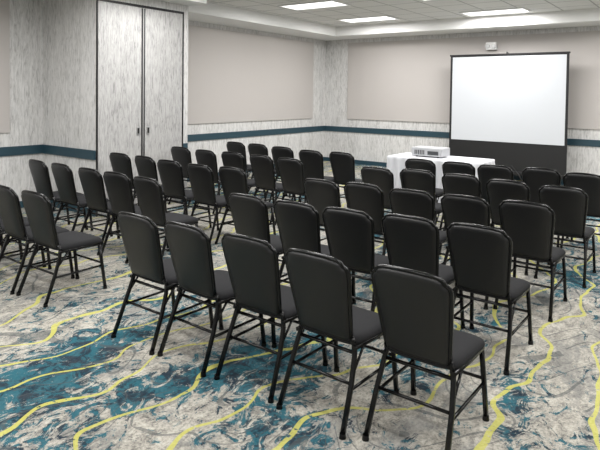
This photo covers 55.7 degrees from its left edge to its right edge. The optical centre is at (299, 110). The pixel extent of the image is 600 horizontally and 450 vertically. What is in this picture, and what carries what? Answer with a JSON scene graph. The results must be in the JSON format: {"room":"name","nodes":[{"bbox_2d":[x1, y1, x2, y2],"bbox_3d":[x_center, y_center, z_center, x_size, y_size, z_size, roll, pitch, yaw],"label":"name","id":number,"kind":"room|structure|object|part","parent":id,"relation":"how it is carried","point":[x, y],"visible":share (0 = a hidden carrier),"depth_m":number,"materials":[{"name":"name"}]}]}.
{"room":"event hall","nodes":[
{"label":"event hall","id":0,"kind":"room"},
{"bbox_2d":[43,0,187,214],"bbox_3d":[-2.855,-0.245,8.887,1.350,3.350,1.680,2,2,36],"label":"wall","id":1,"kind":"structure","parent":0,"point":[69,26],"depth_m":8.22,"materials":[{"name":"paper"}]},
{"bbox_2d":[43,145,95,159],"bbox_3d":[-3.362,0.593,8.220,1.326,0.132,0.024,2,2,36],"label":"trim","id":2,"kind":"structure","parent":1,"relation":"attached to","point":[47,149],"depth_m":8.16,"materials":[{"name":"blue"}]},
{"bbox_2d":[50,200,95,216],"bbox_3d":[-3.373,1.393,8.250,1.335,0.100,0.015,2,2,36],"label":"baseboard","id":3,"kind":"structure","parent":1,"relation":"attached to","point":[56,203],"depth_m":8.17,"materials":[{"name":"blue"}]},
{"bbox_2d":[98,1,141,214],"bbox_3d":[-2.569,-0.036,8.116,0.035,2.965,0.728,2,2,36],"label":"door","id":4,"kind":"structure","parent":1,"relation":"in","point":[119,25],"depth_m":8.08,"materials":[{"name":"paper"}]},
{"bbox_2d":[96,0,183,216],"bbox_3d":[-2.337,-0.056,8.440,0.025,3.012,1.568,2,2,36],"label":"door frame","id":5,"kind":"structure","parent":1,"relation":"attached to","point":[110,1],"depth_m":7.95,"materials":[{"name":"black metal"}]},
{"bbox_2d":[141,8,144,155],"bbox_3d":[-2.339,-0.040,8.442,0.020,2.960,0.066,2,2,36],"label":"door frame","id":6,"kind":"structure","parent":1,"relation":"in","point":[143,10],"depth_m":8.43,"materials":[{"name":"grey metal"}]},
{"bbox_2d":[144,8,182,202],"bbox_3d":[-2.096,-0.049,8.757,0.035,2.965,0.725,2,2,36],"label":"door","id":7,"kind":"structure","parent":1,"relation":"in","point":[163,29],"depth_m":8.73,"materials":[{"name":"paper"}]},
{"bbox_2d":[158,0,599,40],"bbox_3d":[0.746,-1.636,4.686,12.050,0.224,16.080,2,2,36],"label":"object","id":8,"kind":"structure","parent":1,"relation":"attached to","point":[204,11],"depth_m":11.54,"materials":[{"name":"white paint"}]},
{"bbox_2d":[0,0,325,200],"bbox_3d":[-4.170,-0.246,8.342,0.180,3.350,16.380,2,2,36],"label":"wall","id":9,"kind":"structure","parent":0,"point":[240,79],"depth_m":11.61,"materials":[{"name":"paper"}]},
{"bbox_3d":[-5.702,-0.601,6.121,0.030,1.909,5.100,2,2,36],"label":"acoustic panel","id":10,"kind":"part","parent":9,"relation":"part of","materials":[{"name":"fabric"}]},
{"bbox_2d":[0,144,43,156],"bbox_3d":[-6.397,0.643,5.242,0.024,0.132,8.420,2,2,36],"label":"trim","id":11,"kind":"structure","parent":9,"relation":"attached to","point":[29,149],"depth_m":8.34,"materials":[{"name":"blue paint"}]},
{"bbox_3d":[-1.190,-0.725,12.236,0.030,1.909,5.100,2,2,36],"label":"acoustic panel","id":12,"kind":"part","parent":9,"relation":"part of","materials":[{"name":"fabric"}]},
{"bbox_2d":[187,126,324,141],"bbox_3d":[-1.126,0.498,12.387,0.024,0.132,5.980,2,2,36],"label":"trim","id":13,"kind":"structure","parent":9,"relation":"attached to","point":[224,135],"depth_m":12.45,"materials":[{"name":"blue paint"}]},
{"bbox_2d":[0,161,599,449],"bbox_3d":[0.703,1.651,4.785,12.350,0.100,16.380,2,2,36],"label":"floor","id":14,"kind":"structure","parent":0,"point":[66,384],"depth_m":3.50,"materials":[{"name":"carpet"}]},
{"bbox_2d":[0,217,46,266],"bbox_3d":[-2.842,1.077,5.475,0.458,0.911,0.588,2,2,36],"label":"banquet chair","id":15,"kind":"object","parent":14,"relation":"on","point":[26,222],"visible":0.34,"depth_m":5.45,"materials":[{"name":"black"}]},
{"bbox_2d":[0,185,74,294],"bbox_3d":[-2.436,1.092,5.162,0.458,0.911,0.588,2,2,39],"label":"banquet chair","id":16,"kind":"object","parent":14,"relation":"on","point":[10,208],"visible":0.81,"depth_m":4.94,"materials":[{"name":"black"}]},
{"bbox_2d":[28,159,87,229],"bbox_3d":[-3.000,1.029,7.007,0.458,0.911,0.588,2,2,39],"label":"banquet chair","id":17,"kind":"object","parent":14,"relation":"on","point":[39,170],"visible":0.62,"depth_m":6.79,"materials":[{"name":"black"}]},
{"bbox_2d":[16,190,106,307],"bbox_3d":[-2.044,1.106,4.886,0.458,0.911,0.588,2,2,36],"label":"banquet chair","id":18,"kind":"object","parent":14,"relation":"on","point":[38,208],"visible":1,"depth_m":4.72,"materials":[{"name":"black"}]},
{"bbox_2d":[51,163,112,236],"bbox_3d":[-2.590,1.044,6.705,0.458,0.911,0.588,2,2,38],"label":"banquet chair","id":19,"kind":"object","parent":14,"relation":"on","point":[62,173],"visible":0.82,"depth_m":6.50,"materials":[{"name":"black"}]},
{"bbox_2d":[78,167,137,255],"bbox_3d":[-2.133,1.061,6.343,0.458,0.911,0.588,2,2,37],"label":"banquet chair","id":20,"kind":"object","parent":14,"relation":"on","point":[91,180],"visible":0.81,"depth_m":6.13,"materials":[{"name":"black"}]},
{"bbox_2d":[109,152,137,204],"bbox_3d":[-2.314,1.012,7.904,0.458,0.911,0.588,2,2,34],"label":"banquet chair","id":21,"kind":"object","parent":14,"relation":"on","point":[120,162],"visible":0.47,"depth_m":7.65,"materials":[{"name":"black fabric"}]},
{"bbox_2d":[102,171,169,263],"bbox_3d":[-1.762,1.074,6.070,0.458,0.911,0.588,2,2,35],"label":"banquet chair","id":22,"kind":"object","parent":14,"relation":"on","point":[118,185],"visible":0.62,"depth_m":5.86,"materials":[{"name":"black"}]},
{"bbox_2d":[135,155,185,214],"bbox_3d":[-1.868,1.028,7.564,0.458,0.911,0.588,2,2,39],"label":"banquet chair","id":23,"kind":"object","parent":14,"relation":"on","point":[145,165],"visible":0.36,"depth_m":7.33,"materials":[{"name":"black fabric"}]},
{"bbox_2d":[111,211,213,355],"bbox_3d":[-0.976,1.144,4.087,0.458,0.911,0.588,2,2,37],"label":"banquet chair","id":24,"kind":"object","parent":14,"relation":"on","point":[139,233],"visible":0.88,"depth_m":3.89,"materials":[{"name":"black"}]},
{"bbox_2d":[129,176,198,265],"bbox_3d":[-1.351,1.089,5.742,0.458,0.911,0.588,2,2,38],"label":"banquet chair","id":25,"kind":"object","parent":14,"relation":"on","point":[149,193],"visible":0.73,"depth_m":5.54,"materials":[{"name":"black"}]},
{"bbox_2d":[168,146,191,207],"bbox_3d":[-1.689,0.991,8.873,0.458,0.911,0.588,2,2,36],"label":"banquet chair","id":26,"kind":"object","parent":14,"relation":"on","point":[182,155],"visible":0.41,"depth_m":8.64,"materials":[{"name":"black leather"}]},
{"bbox_2d":[157,159,211,227],"bbox_3d":[-1.472,1.045,7.172,0.458,0.911,0.588,2,2,35],"label":"banquet chair","id":27,"kind":"object","parent":14,"relation":"on","point":[170,171],"visible":0.86,"depth_m":6.98,"materials":[{"name":"black fabric"}]},
{"bbox_2d":[192,149,222,213],"bbox_3d":[-1.237,1.009,8.465,0.458,0.911,0.588,2,2,37],"label":"banquet chair","id":28,"kind":"object","parent":14,"relation":"on","point":[208,158],"visible":0.57,"depth_m":8.22,"materials":[{"name":"black"}]},
{"bbox_2d":[187,163,232,241],"bbox_3d":[-1.026,1.062,6.794,0.458,0.911,0.588,2,2,37],"label":"banquet chair","id":29,"kind":"object","parent":14,"relation":"on","point":[201,177],"visible":0.84,"depth_m":6.59,"materials":[{"name":"black leather"}]},
{"bbox_2d":[157,221,266,377],"bbox_3d":[-0.579,1.157,3.806,0.458,0.911,0.588,2,2,39],"label":"banquet chair","id":30,"kind":"object","parent":14,"relation":"on","point":[189,246],"visible":0.93,"depth_m":3.61,"materials":[{"name":"black leather"}]},
{"bbox_2d":[219,151,265,211],"bbox_3d":[-0.819,1.022,8.231,0.458,0.911,0.588,2,2,36],"label":"banquet chair","id":31,"kind":"object","parent":14,"relation":"on","point":[231,159],"visible":0.38,"depth_m":8.02,"materials":[{"name":"black"}]},
{"bbox_2d":[226,141,263,190],"bbox_3d":[-0.960,0.970,9.888,0.458,0.911,0.588,2,2,37],"label":"banquet chair","id":32,"kind":"object","parent":14,"relation":"on","point":[232,146],"visible":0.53,"depth_m":9.64,"materials":[{"name":"black"}]},
{"bbox_2d":[215,166,275,243],"bbox_3d":[-0.620,1.074,6.582,0.458,0.911,0.588,2,2,38],"label":"banquet chair","id":33,"kind":"object","parent":14,"relation":"on","point":[233,180],"visible":0.58,"depth_m":6.40,"materials":[{"name":"black"}]},
{"bbox_2d":[228,193,287,277],"bbox_3d":[-0.292,1.129,4.874,0.458,0.911,0.588,2,2,38],"label":"banquet chair","id":34,"kind":"object","parent":14,"relation":"on","point":[250,216],"visible":0.53,"depth_m":4.65,"materials":[{"name":"black fabric"}]},
{"bbox_2d":[248,143,286,197],"bbox_3d":[-0.559,0.985,9.567,0.458,0.911,0.588,2,2,37],"label":"banquet chair","id":35,"kind":"object","parent":14,"relation":"on","point":[253,148],"visible":0.38,"depth_m":9.33,"materials":[{"name":"black leather"}]},
{"bbox_2d":[214,233,327,403],"bbox_3d":[-0.165,1.171,3.526,0.458,0.911,0.588,2,2,36],"label":"banquet chair","id":36,"kind":"object","parent":14,"relation":"on","point":[252,263],"visible":0.94,"depth_m":3.33,"materials":[{"name":"black"}]},
{"bbox_2d":[250,154,295,223],"bbox_3d":[-0.379,1.038,7.882,0.458,0.911,0.588,2,2,39],"label":"banquet chair","id":37,"kind":"object","parent":14,"relation":"on","point":[262,166],"visible":0.8,"depth_m":7.68,"materials":[{"name":"black"}]},
{"bbox_2d":[269,146,293,201],"bbox_3d":[-0.148,1.004,9.115,0.458,0.911,0.588,2,2,35],"label":"banquet chair","id":38,"kind":"object","parent":14,"relation":"on","point":[277,152],"visible":0.44,"depth_m":8.92,"materials":[{"name":"black"}]},
{"bbox_2d":[275,157,306,224],"bbox_3d":[0.014,1.053,7.555,0.458,0.911,0.588,2,2,39],"label":"banquet chair","id":39,"kind":"object","parent":14,"relation":"on","point":[291,170],"visible":0.72,"depth_m":7.35,"materials":[{"name":"black fabric"}]},
{"bbox_2d":[273,200,352,303],"bbox_3d":[0.101,1.143,4.597,0.458,0.911,0.588,2,2,36],"label":"banquet chair","id":40,"kind":"object","parent":14,"relation":"on","point":[298,223],"visible":0.66,"depth_m":4.38,"materials":[{"name":"black"}]},
{"bbox_2d":[298,150,340,205],"bbox_3d":[0.291,1.024,8.630,0.458,0.911,0.588,2,2,35],"label":"banquet chair","id":41,"kind":"object","parent":14,"relation":"on","point":[312,160],"visible":0.64,"depth_m":8.41,"materials":[{"name":"black"}]},
{"bbox_2d":[303,178,340,240],"bbox_3d":[0.349,1.111,5.756,0.458,0.911,0.588,2,2,38],"label":"banquet chair","id":42,"kind":"object","parent":14,"relation":"on","point":[321,194],"visible":0.37,"depth_m":5.54,"materials":[{"name":"black"}]},
{"bbox_2d":[276,248,398,439],"bbox_3d":[0.228,1.186,3.199,0.458,0.911,0.588,2,2,39],"label":"banquet chair","id":43,"kind":"object","parent":14,"relation":"on","point":[320,284],"visible":0.87,"depth_m":3.02,"materials":[{"name":"black"}]},
{"bbox_2d":[329,151,362,197],"bbox_3d":[0.742,1.037,8.398,0.458,0.911,0.588,2,2,38],"label":"banquet chair","id":44,"kind":"object","parent":14,"relation":"on","point":[342,163],"visible":0.65,"depth_m":8.20,"materials":[{"name":"black"}]},
{"bbox_2d":[322,207,388,311],"bbox_3d":[0.475,1.155,4.359,0.458,0.911,0.588,2,2,34],"label":"banquet chair","id":45,"kind":"object","parent":14,"relation":"on","point":[350,233],"visible":0.68,"depth_m":4.14,"materials":[{"name":"black fabric"}]},
{"bbox_2d":[344,182,385,254],"bbox_3d":[0.735,1.123,5.546,0.458,0.911,0.588,2,2,37],"label":"banquet chair","id":46,"kind":"object","parent":14,"relation":"on","point":[367,198],"visible":0.5,"depth_m":5.31,"materials":[{"name":"black"}]},
{"bbox_2d":[361,166,393,215],"bbox_3d":[1.027,1.090,6.746,0.458,0.911,0.588,2,2,38],"label":"banquet chair","id":47,"kind":"object","parent":14,"relation":"on","point":[383,178],"visible":0.4,"depth_m":6.51,"materials":[{"name":"black"}]},
{"bbox_2d":[389,188,451,264],"bbox_3d":[1.116,1.137,5.240,0.458,0.911,0.588,2,2,35],"label":"banquet chair","id":48,"kind":"object","parent":14,"relation":"on","point":[411,202],"visible":0.4,"depth_m":5.01,"materials":[{"name":"black"}]},
{"bbox_2d":[378,213,464,338],"bbox_3d":[0.893,1.167,4.137,0.458,0.911,0.588,2,2,36],"label":"banquet chair","id":49,"kind":"object","parent":14,"relation":"on","point":[411,242],"visible":0.61,"depth_m":3.93,"materials":[{"name":"black leather"}]},
{"bbox_2d":[400,168,443,229],"bbox_3d":[1.456,1.100,6.604,0.458,0.911,0.588,2,2,35],"label":"banquet chair","id":50,"kind":"object","parent":14,"relation":"on","point":[416,179],"visible":0.47,"depth_m":6.37,"materials":[{"name":"black leather"}]},
{"bbox_2d":[405,158,443,202],"bbox_3d":[1.713,1.072,7.657,0.458,0.911,0.588,2,2,36],"label":"banquet chair","id":51,"kind":"object","parent":14,"relation":"on","point":[412,163],"visible":0.41,"depth_m":7.42,"materials":[{"name":"black fabric"}]},
{"bbox_2d":[362,264,489,449],"bbox_3d":[0.669,1.200,2.936,0.458,0.911,0.588,2,2,37],"label":"banquet chair","id":52,"kind":"object","parent":14,"relation":"on","point":[415,308],"visible":1,"depth_m":2.75,"materials":[{"name":"black leather"}]},
{"bbox_2d":[387,152,494,202],"bbox_3d":[2.231,1.109,9.066,1.675,0.737,0.916,2,2,36],"label":"draped table","id":53,"kind":"object","parent":14,"relation":"on","point":[395,163],"visible":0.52,"depth_m":8.97,"materials":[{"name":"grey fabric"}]},
{"bbox_2d":[412,146,449,157],"bbox_3d":[2.121,0.659,9.181,0.520,0.150,0.379,2,2,36],"label":"projector","id":54,"kind":"object","parent":53,"relation":"on","point":[431,151],"visible":1,"depth_m":9.04,"materials":[{"name":"grey plastic"}]},
{"bbox_3d":[2.099,0.670,8.967,0.180,0.060,0.009,2,2,36],"label":"port panel","id":55,"kind":"part","parent":54,"relation":"part of","materials":[{"name":"grey plastic"}]},
{"bbox_2d":[439,161,474,228],"bbox_3d":[2.137,1.086,7.370,0.458,0.911,0.588,2,2,36],"label":"banquet chair","id":56,"kind":"object","parent":14,"relation":"on","point":[448,166],"visible":0.34,"depth_m":7.13,"materials":[{"name":"black"}]},
{"bbox_2d":[441,194,490,309],"bbox_3d":[1.526,1.151,4.963,0.458,0.911,0.588,2,2,38],"label":"banquet chair","id":57,"kind":"object","parent":14,"relation":"on","point":[455,207],"visible":0.44,"depth_m":4.73,"materials":[{"name":"black"}]},
{"bbox_2d":[439,173,494,255],"bbox_3d":[1.855,1.116,6.260,0.458,0.911,0.588,2,2,37],"label":"banquet chair","id":58,"kind":"object","parent":14,"relation":"on","point":[452,183],"visible":0.38,"depth_m":6.03,"materials":[{"name":"black leather"}]},
{"bbox_2d":[446,222,532,375],"bbox_3d":[1.292,1.180,3.880,0.458,0.911,0.588,2,2,37],"label":"banquet chair","id":59,"kind":"object","parent":14,"relation":"on","point":[480,255],"visible":0.97,"depth_m":3.69,"materials":[{"name":"black"}]},
{"bbox_2d":[477,164,513,203],"bbox_3d":[2.500,1.099,7.101,0.458,0.911,0.588,2,2,34],"label":"banquet chair","id":60,"kind":"object","parent":14,"relation":"on","point":[486,172],"visible":0.37,"depth_m":6.89,"materials":[{"name":"black fabric"}]},
{"bbox_2d":[449,51,570,181],"bbox_3d":[4.251,0.107,11.699,2.440,2.653,0.490,2,2,36],"label":"projection screen","id":61,"kind":"object","parent":14,"relation":"on","point":[511,109],"visible":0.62,"depth_m":11.55,"materials":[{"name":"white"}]},
{"bbox_2d":[486,179,542,275],"bbox_3d":[2.210,1.133,5.862,0.458,0.911,0.588,2,2,37],"label":"banquet chair","id":62,"kind":"object","parent":14,"relation":"on","point":[498,190],"visible":0.53,"depth_m":5.66,"materials":[{"name":"black fabric"}]},
{"bbox_2d":[493,200,567,321],"bbox_3d":[1.935,1.163,4.724,0.458,0.911,0.588,2,2,36],"label":"banquet chair","id":63,"kind":"object","parent":14,"relation":"on","point":[529,225],"visible":0.79,"depth_m":4.52,"materials":[{"name":"black"}]},
{"bbox_2d":[522,167,568,247],"bbox_3d":[2.961,1.113,6.861,0.458,0.911,0.588,2,2,35],"label":"banquet chair","id":64,"kind":"object","parent":14,"relation":"on","point":[534,178],"visible":0.41,"depth_m":6.65,"materials":[{"name":"black"}]},
{"bbox_2d":[534,185,595,287],"bbox_3d":[2.594,1.148,5.517,0.458,0.911,0.588,2,2,36],"label":"banquet chair","id":65,"kind":"object","parent":14,"relation":"on","point":[569,205],"visible":0.75,"depth_m":5.31,"materials":[{"name":"black"}]},
{"bbox_2d":[560,172,599,247],"bbox_3d":[3.272,1.129,6.458,0.458,0.911,0.588,2,2,37],"label":"banquet chair","id":66,"kind":"object","parent":14,"relation":"on","point":[589,183],"visible":0.52,"depth_m":6.24,"materials":[{"name":"black"}]},
{"bbox_2d":[207,0,599,26],"bbox_3d":[0.749,-1.798,4.681,12.350,0.100,16.380,2,2,36],"label":"ceiling","id":67,"kind":"structure","parent":0,"point":[406,10],"depth_m":10.43,"materials":[{"name":"tile"}]},
{"bbox_2d":[278,0,350,10],"bbox_3d":[0.250,-1.912,10.279,1.200,0.020,0.600,2,2,36],"label":"ceiling light","id":68,"kind":"object","parent":67,"relation":"in","point":[326,3],"depth_m":10.27,"materials":[{"name":"white plastic"}]},
{"bbox_2d":[337,15,399,22],"bbox_3d":[1.445,-1.950,12.069,1.200,0.020,0.600,2,2,36],"label":"ceiling light","id":69,"kind":"object","parent":67,"relation":"in","point":[384,17],"depth_m":12.07,"materials":[{"name":"white plastic"}]},
{"bbox_2d":[459,7,532,16],"bbox_3d":[3.729,-1.882,10.820,1.200,0.020,0.600,2,2,36],"label":"ceiling light","id":70,"kind":"object","parent":67,"relation":"in","point":[522,9],"depth_m":10.82,"materials":[{"name":"white plastic"}]},
{"bbox_2d":[324,26,599,174],"bbox_3d":[5.534,-0.205,11.250,12.050,3.350,0.180,2,2,36],"label":"wall","id":71,"kind":"structure","parent":0,"point":[399,83],"depth_m":13.21,"materials":[{"name":"paper"}]},
{"bbox_2d":[324,157,562,183],"bbox_3d":[5.479,1.420,11.240,12.035,0.100,0.015,2,2,36],"label":"baseboard","id":72,"kind":"structure","parent":71,"relation":"attached to","point":[363,162],"depth_m":13.95,"materials":[{"name":"blue"}]},
{"bbox_2d":[325,126,599,146],"bbox_3d":[5.490,0.621,11.210,12.026,0.132,0.024,2,2,36],"label":"trim","id":73,"kind":"structure","parent":71,"relation":"attached to","point":[575,142],"depth_m":13.34,"materials":[{"name":"blue paint"}]},
{"bbox_3d":[4.690,-0.633,11.771,8.650,1.909,0.030,2,2,36],"label":"acoustic panel","id":74,"kind":"part","parent":71,"relation":"part of","materials":[{"name":"fabric"}]},
{"bbox_2d":[485,42,497,49],"bbox_3d":[4.078,-1.386,12.092,0.220,0.160,0.145,2,2,36],"label":"emergency light","id":75,"kind":"object","parent":71,"relation":"attached to","point":[489,45],"visible":1,"depth_m":12.05,"materials":[{"name":"white paint"}]}
]}

